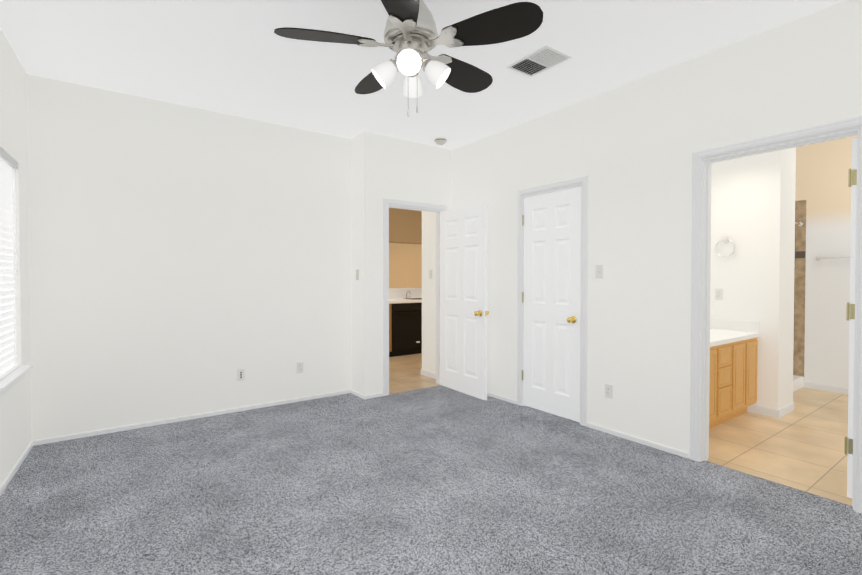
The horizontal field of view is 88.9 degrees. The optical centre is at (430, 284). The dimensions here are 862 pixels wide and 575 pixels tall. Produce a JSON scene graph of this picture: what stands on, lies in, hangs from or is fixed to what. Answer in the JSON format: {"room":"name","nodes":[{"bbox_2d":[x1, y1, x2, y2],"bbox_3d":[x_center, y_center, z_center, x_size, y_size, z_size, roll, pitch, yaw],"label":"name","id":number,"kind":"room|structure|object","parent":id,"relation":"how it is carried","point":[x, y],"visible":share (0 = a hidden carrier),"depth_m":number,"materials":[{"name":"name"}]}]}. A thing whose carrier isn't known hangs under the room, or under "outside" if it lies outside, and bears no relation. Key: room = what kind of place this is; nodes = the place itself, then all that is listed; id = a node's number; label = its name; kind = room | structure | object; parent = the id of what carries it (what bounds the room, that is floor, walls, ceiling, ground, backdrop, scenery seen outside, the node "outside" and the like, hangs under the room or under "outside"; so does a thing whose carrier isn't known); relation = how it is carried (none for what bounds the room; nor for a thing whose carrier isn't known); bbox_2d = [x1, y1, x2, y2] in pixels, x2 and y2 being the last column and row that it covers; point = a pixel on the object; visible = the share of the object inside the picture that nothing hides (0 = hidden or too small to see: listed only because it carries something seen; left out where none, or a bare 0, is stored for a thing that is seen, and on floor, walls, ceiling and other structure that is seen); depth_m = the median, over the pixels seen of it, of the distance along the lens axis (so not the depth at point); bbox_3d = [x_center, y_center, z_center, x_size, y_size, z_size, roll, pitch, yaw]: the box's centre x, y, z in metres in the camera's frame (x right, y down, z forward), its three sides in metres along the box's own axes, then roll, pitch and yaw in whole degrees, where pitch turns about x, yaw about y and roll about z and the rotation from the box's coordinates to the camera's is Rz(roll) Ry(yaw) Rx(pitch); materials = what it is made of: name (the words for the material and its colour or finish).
{"room":"empty bedroom","nodes":[
{"label":"empty bedroom","id":0,"kind":"room"},
{"bbox_2d":[0,28,31,485],"bbox_3d":[-1.605,-0.145,0.998,0.140,2.830,5.770,-1,1,-33],"label":"wall","id":1,"kind":"structure","parent":0,"point":[15,421],"depth_m":3.09,"materials":[{"name":"white paint"}]},
{"bbox_2d":[0,441,32,495],"bbox_3d":[-1.536,1.249,1.051,0.012,0.040,5.550,-1,1,-33],"label":"baseboard","id":2,"kind":"structure","parent":1,"relation":"attached to","point":[8,478],"depth_m":2.89,"materials":[{"name":"white wood"}]},
{"bbox_2d":[0,365,32,397],"bbox_3d":[-2.701,0.626,2.811,0.105,0.084,0.805,-1,1,-33],"label":"window sill","id":3,"kind":"structure","parent":1,"relation":"attached to","point":[12,380],"depth_m":2.79,"materials":[{"name":"white wood"}]},
{"bbox_2d":[27,74,350,439],"bbox_3d":[-2.072,-0.191,4.135,2.810,2.830,0.120,-1,1,-36],"label":"wall","id":4,"kind":"structure","parent":0,"point":[185,260],"depth_m":3.91,"materials":[{"name":"white paint"}]},
{"bbox_2d":[31,389,349,445],"bbox_3d":[-1.977,1.204,4.143,2.670,0.040,0.012,-1,1,-36],"label":"baseboard","id":5,"kind":"structure","parent":4,"relation":"attached to","point":[182,418],"depth_m":3.92,"materials":[{"name":"white wood"}]},
{"bbox_2d":[237,369,244,380],"bbox_3d":[-1.836,0.873,4.242,0.070,0.115,0.007,-1,1,-36],"label":"jack","id":6,"kind":"object","parent":4,"relation":"attached to","point":[240,374],"visible":1,"depth_m":4.24,"materials":[{"name":"white plastic"}]},
{"bbox_2d":[297,362,302,373],"bbox_3d":[-1.365,0.868,4.581,0.070,0.115,0.008,-1,1,-36],"label":"electrical outlet","id":7,"kind":"object","parent":4,"relation":"attached to","point":[299,367],"visible":1,"depth_m":4.58,"materials":[{"name":"white plastic"}]},
{"bbox_2d":[350,131,377,394],"bbox_3d":[-1.909,-0.274,6.440,0.150,2.930,4.330,-1,1,-36],"label":"wall","id":8,"kind":"structure","parent":0,"point":[364,146],"depth_m":4.71,"materials":[{"name":"white paint"}]},
{"bbox_2d":[356,270,358,279],"bbox_3d":[-0.805,-0.105,4.766,0.018,0.115,0.070,-1,1,-36],"label":"light switch","id":9,"kind":"object","parent":8,"relation":"attached to","point":[357,274],"visible":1,"depth_m":4.76,"materials":[{"name":"white plastic"}]},
{"bbox_2d":[350,389,365,399],"bbox_3d":[-0.791,1.195,4.770,0.012,0.040,0.302,-1,1,-36],"label":"baseboard","id":10,"kind":"structure","parent":8,"relation":"attached to","point":[360,395],"depth_m":4.75,"materials":[{"name":"white wood"}]},
{"bbox_2d":[389,243,406,287],"bbox_3d":[-1.932,-0.264,9.166,3.300,2.830,0.120,-1,1,-36],"label":"wall","id":11,"kind":"structure","parent":0,"point":[405,265],"depth_m":9.94,"materials":[{"name":"beige paint"}]},
{"bbox_2d":[389,288,421,298],"bbox_3d":[-0.473,0.617,8.043,2.300,1.100,0.170,-1,1,-36],"label":"backsplash","id":12,"kind":"structure","parent":0,"point":[397,293],"depth_m":7.94,"materials":[{"name":"white tile"}]},
{"bbox_2d":[389,208,421,244],"bbox_3d":[-0.645,-1.300,7.484,3.440,0.910,4.330,-1,1,-36],"label":"ceiling","id":13,"kind":"structure","parent":0,"point":[405,226],"depth_m":9.01,"materials":[{"name":"beige"}]},
{"bbox_2d":[389,353,438,393],"bbox_3d":[-0.565,1.225,7.512,3.320,0.100,4.438,-1,1,-36],"label":"floor","id":14,"kind":"structure","parent":0,"point":[405,375],"depth_m":5.79,"materials":[{"name":"beige tile"}]},
{"bbox_2d":[389,291,421,356],"bbox_3d":[-0.273,0.642,7.698,1.580,1.060,0.656,-1,1,-36],"label":"cabinet","id":15,"kind":"object","parent":14,"relation":"on","point":[405,325],"depth_m":7.24,"materials":[{"name":"brown wood"}]},
{"bbox_2d":[378,134,450,392],"bbox_3d":[-0.204,-0.254,5.074,1.020,2.930,0.120,-1,1,-36],"label":"wall","id":16,"kind":"structure","parent":0,"point":[382,167],"depth_m":4.93,"materials":[{"name":"white paint"}]},
{"bbox_2d":[383,198,446,395],"bbox_3d":[-0.200,0.133,5.082,0.882,2.156,0.152,-1,1,-36],"label":"door frame","id":17,"kind":"structure","parent":16,"relation":"attached to","point":[388,203],"depth_m":4.82,"materials":[{"name":"white wood"}]},
{"bbox_2d":[440,202,488,399],"bbox_3d":[0.344,0.171,4.900,0.183,2.060,0.812,-1,1,-34],"label":"hall door","id":18,"kind":"structure","parent":16,"relation":"in","point":[464,312],"depth_m":4.84,"materials":[{"name":"white wood"}]},
{"bbox_2d":[407,244,421,287],"bbox_3d":[0.588,-0.256,8.628,0.120,2.830,3.940,-1,1,-36],"label":"wall","id":19,"kind":"structure","parent":0,"point":[414,251],"depth_m":9.85,"materials":[{"name":"beige paint"}]},
{"bbox_2d":[0,0,844,149],"bbox_3d":[-0.212,-1.629,2.268,4.290,0.100,5.290,-1,1,-36],"label":"ceiling","id":20,"kind":"structure","parent":0,"point":[239,58],"depth_m":3.01,"materials":[{"name":"white paint"}]},
{"bbox_2d":[274,0,542,116],"bbox_3d":[-0.110,-1.217,2.338,1.297,0.726,1.282,-1,1,-36],"label":"fan","id":21,"kind":"object","parent":20,"relation":"hanging from","point":[411,38],"visible":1,"depth_m":2.20,"materials":[{"name":"black wood"}]},
{"bbox_2d":[435,138,446,144],"bbox_3d":[0.107,-1.591,4.897,0.138,0.052,0.138,-1,1,-36],"label":"smoke detector","id":22,"kind":"object","parent":20,"relation":"attached to","point":[440,141],"visible":1,"depth_m":4.85,"materials":[{"name":"white plastic"}]},
{"bbox_2d":[506,45,571,76],"bbox_3d":[0.768,-1.586,3.142,0.270,0.011,0.370,-1,1,-36],"label":"ceiling vent","id":23,"kind":"object","parent":20,"relation":"in","point":[542,59],"visible":1,"depth_m":3.13,"materials":[{"name":"white plastic"}]},
{"bbox_2d":[0,385,861,574],"bbox_3d":[-0.129,1.301,2.297,4.410,0.100,5.170,-1,1,-36],"label":"floor carpet","id":24,"kind":"object","parent":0,"point":[439,480],"visible":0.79,"depth_m":2.50,"materials":[{"name":"grey carpet"}]},
{"bbox_2d":[422,0,861,457],"bbox_3d":[1.524,-0.294,3.650,0.120,3.050,5.470,-1,1,-36],"label":"wall","id":25,"kind":"structure","parent":0,"point":[629,148],"depth_m":3.39,"materials":[{"name":"white paint"}]},
{"bbox_2d":[420,369,435,378],"bbox_3d":[0.017,1.164,5.650,0.012,0.076,0.522,-1,1,-36],"label":"baseboard","id":26,"kind":"structure","parent":25,"relation":"attached to","point":[427,373],"depth_m":5.71,"materials":[{"name":"white wood"}]},
{"bbox_2d":[487,391,516,403],"bbox_3d":[0.548,1.193,4.899,0.030,0.040,1.078,-1,1,-36],"label":"baseboard","id":27,"kind":"structure","parent":25,"relation":"attached to","point":[497,396],"depth_m":4.63,"materials":[{"name":"white wood"}]},
{"bbox_2d":[522,187,580,421],"bbox_3d":[1.129,0.177,4.137,0.183,2.070,0.670,-1,1,-36],"label":"closet door","id":28,"kind":"structure","parent":25,"relation":"in","point":[551,222],"depth_m":4.10,"materials":[{"name":"white wood"}]},
{"bbox_2d":[517,175,587,425],"bbox_3d":[1.159,0.138,4.152,0.139,2.171,0.812,-1,1,-36],"label":"door frame","id":29,"kind":"structure","parent":25,"relation":"attached to","point":[582,181],"depth_m":3.85,"materials":[{"name":"white wood"}]},
{"bbox_2d":[595,265,602,277],"bbox_3d":[1.410,-0.109,3.693,0.018,0.115,0.070,-1,1,-36],"label":"light switch","id":30,"kind":"object","parent":25,"relation":"attached to","point":[598,271],"visible":1,"depth_m":3.69,"materials":[{"name":"white plastic"}]},
{"bbox_2d":[605,383,612,398],"bbox_3d":[1.469,0.882,3.634,0.008,0.115,0.070,-1,1,-36],"label":"electrical outlet","id":31,"kind":"object","parent":25,"relation":"attached to","point":[608,390],"visible":1,"depth_m":3.63,"materials":[{"name":"white plastic"}]},
{"bbox_2d":[587,422,688,457],"bbox_3d":[1.593,1.214,3.463,0.012,0.040,0.826,-1,1,-36],"label":"baseboard","id":32,"kind":"structure","parent":25,"relation":"attached to","point":[678,452],"depth_m":3.41,"materials":[{"name":"white wood"}]},
{"bbox_2d":[689,115,861,512],"bbox_3d":[2.162,0.159,2.771,0.152,2.171,0.925,-1,1,-36],"label":"door frame","id":33,"kind":"structure","parent":25,"relation":"attached to","point":[703,160],"depth_m":3.04,"materials":[{"name":"white wood"}]},
{"bbox_2d":[844,138,856,497],"bbox_3d":[2.738,0.198,2.746,0.783,2.070,0.183,-1,1,-36],"label":"bathroom door","id":34,"kind":"structure","parent":25,"relation":"in","point":[852,180],"depth_m":2.53,"materials":[{"name":"white painted wood"},{"name":"polished brass hinges"}]},
{"bbox_2d":[710,147,795,408],"bbox_3d":[3.239,-0.301,4.152,3.250,3.050,2.340,-1,1,-36],"label":"wall","id":35,"kind":"structure","parent":0,"point":[752,211],"depth_m":4.17,"materials":[{"name":"white paint"}]},
{"bbox_2d":[715,288,722,299],"bbox_3d":[2.900,0.095,4.425,0.008,0.115,0.070,-1,1,-36],"label":"outlet","id":36,"kind":"object","parent":35,"relation":"attached to","point":[718,293],"visible":1,"depth_m":4.42,"materials":[{"name":"white plastic"}]},
{"bbox_2d":[715,237,735,256],"bbox_3d":[2.923,-0.367,4.355,0.042,0.197,0.180,-1,1,-36],"label":"towel ring","id":37,"kind":"object","parent":35,"relation":"attached to","point":[726,239],"visible":0.96,"depth_m":4.35,"materials":[{"name":"silver metal"}]},
{"bbox_2d":[710,318,759,333],"bbox_3d":[2.927,0.397,4.376,0.018,0.104,0.581,-1,1,-36],"label":"backsplash","id":38,"kind":"structure","parent":35,"relation":"attached to","point":[715,324],"depth_m":4.31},
{"bbox_2d":[776,402,793,417],"bbox_3d":[3.361,1.186,4.157,0.432,0.076,0.012,-1,1,-36],"label":"baseboard","id":39,"kind":"structure","parent":35,"relation":"attached to","point":[776,413],"depth_m":4.13,"materials":[{"name":"white wood"}]},
{"bbox_2d":[707,387,851,505],"bbox_3d":[3.211,1.274,4.155,3.320,0.100,2.340,-1,1,-36],"label":"floor","id":40,"kind":"structure","parent":0,"point":[801,446],"depth_m":3.37,"materials":[{"name":"beige tile"}]},
{"bbox_2d":[709,334,759,428],"bbox_3d":[2.325,0.863,3.949,1.502,0.730,0.581,-1,1,-36],"label":"bathroom vanity","id":41,"kind":"object","parent":40,"relation":"on","point":[733,367],"depth_m":3.81,"materials":[{"name":"brown wood"}]},
{"bbox_2d":[710,330,756,345],"bbox_3d":[2.327,0.477,3.941,1.502,0.042,0.586,-1,1,-36],"label":"countertop","id":42,"kind":"structure","parent":41,"relation":"on","point":[716,336],"depth_m":3.99,"materials":[{"name":"white stone"}]},
{"bbox_2d":[793,375,803,391],"bbox_3d":[3.629,1.144,5.181,1.196,0.130,0.918,-1,1,-36],"label":"pan","id":43,"kind":"object","parent":40,"relation":"on","point":[798,382],"visible":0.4,"depth_m":5.06,"materials":[{"name":"white stone"}]},
{"bbox_2d":[795,136,856,387],"bbox_3d":[4.509,-0.264,5.068,0.120,2.950,2.340,-1,1,-36],"label":"wall","id":44,"kind":"structure","parent":0,"point":[822,189],"depth_m":4.99,"materials":[{"name":"paint"}]},
{"bbox_2d":[793,200,805,376],"bbox_3d":[4.168,0.104,5.543,0.124,2.200,0.900,-1,1,-36],"label":"shower wall tile","id":45,"kind":"structure","parent":44,"relation":"attached to","point":[799,294],"depth_m":5.17,"materials":[{"name":"brown tile"}]},
{"bbox_2d":[804,381,848,394],"bbox_3d":[4.716,1.178,4.689,0.012,0.076,1.150,-1,1,-36],"label":"baseboard","id":46,"kind":"structure","parent":44,"relation":"attached to","point":[811,385],"depth_m":4.99,"materials":[{"name":"white wood"}]},
{"bbox_2d":[816,257,849,259],"bbox_3d":[4.593,-0.295,4.786,0.071,0.040,0.625,-1,1,-36],"label":"towel bar","id":47,"kind":"object","parent":44,"relation":"attached to","point":[818,258],"visible":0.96,"depth_m":4.91,"materials":[{"name":"silver metal"}]},
{"bbox_3d":[-2.761,-0.133,2.760,0.039,1.435,0.715,-1,1,-33],"label":"window","id":48,"kind":"structure","parent":0,"visible":0},
{"bbox_2d":[0,147,18,378],"bbox_3d":[-2.715,-0.173,2.779,0.064,1.507,0.721,-1,1,-33],"label":"window blinds","id":49,"kind":"object","parent":48,"relation":"attached to","point":[8,164],"visible":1,"depth_m":2.91,"materials":[{"name":"white plastic"}]}
]}

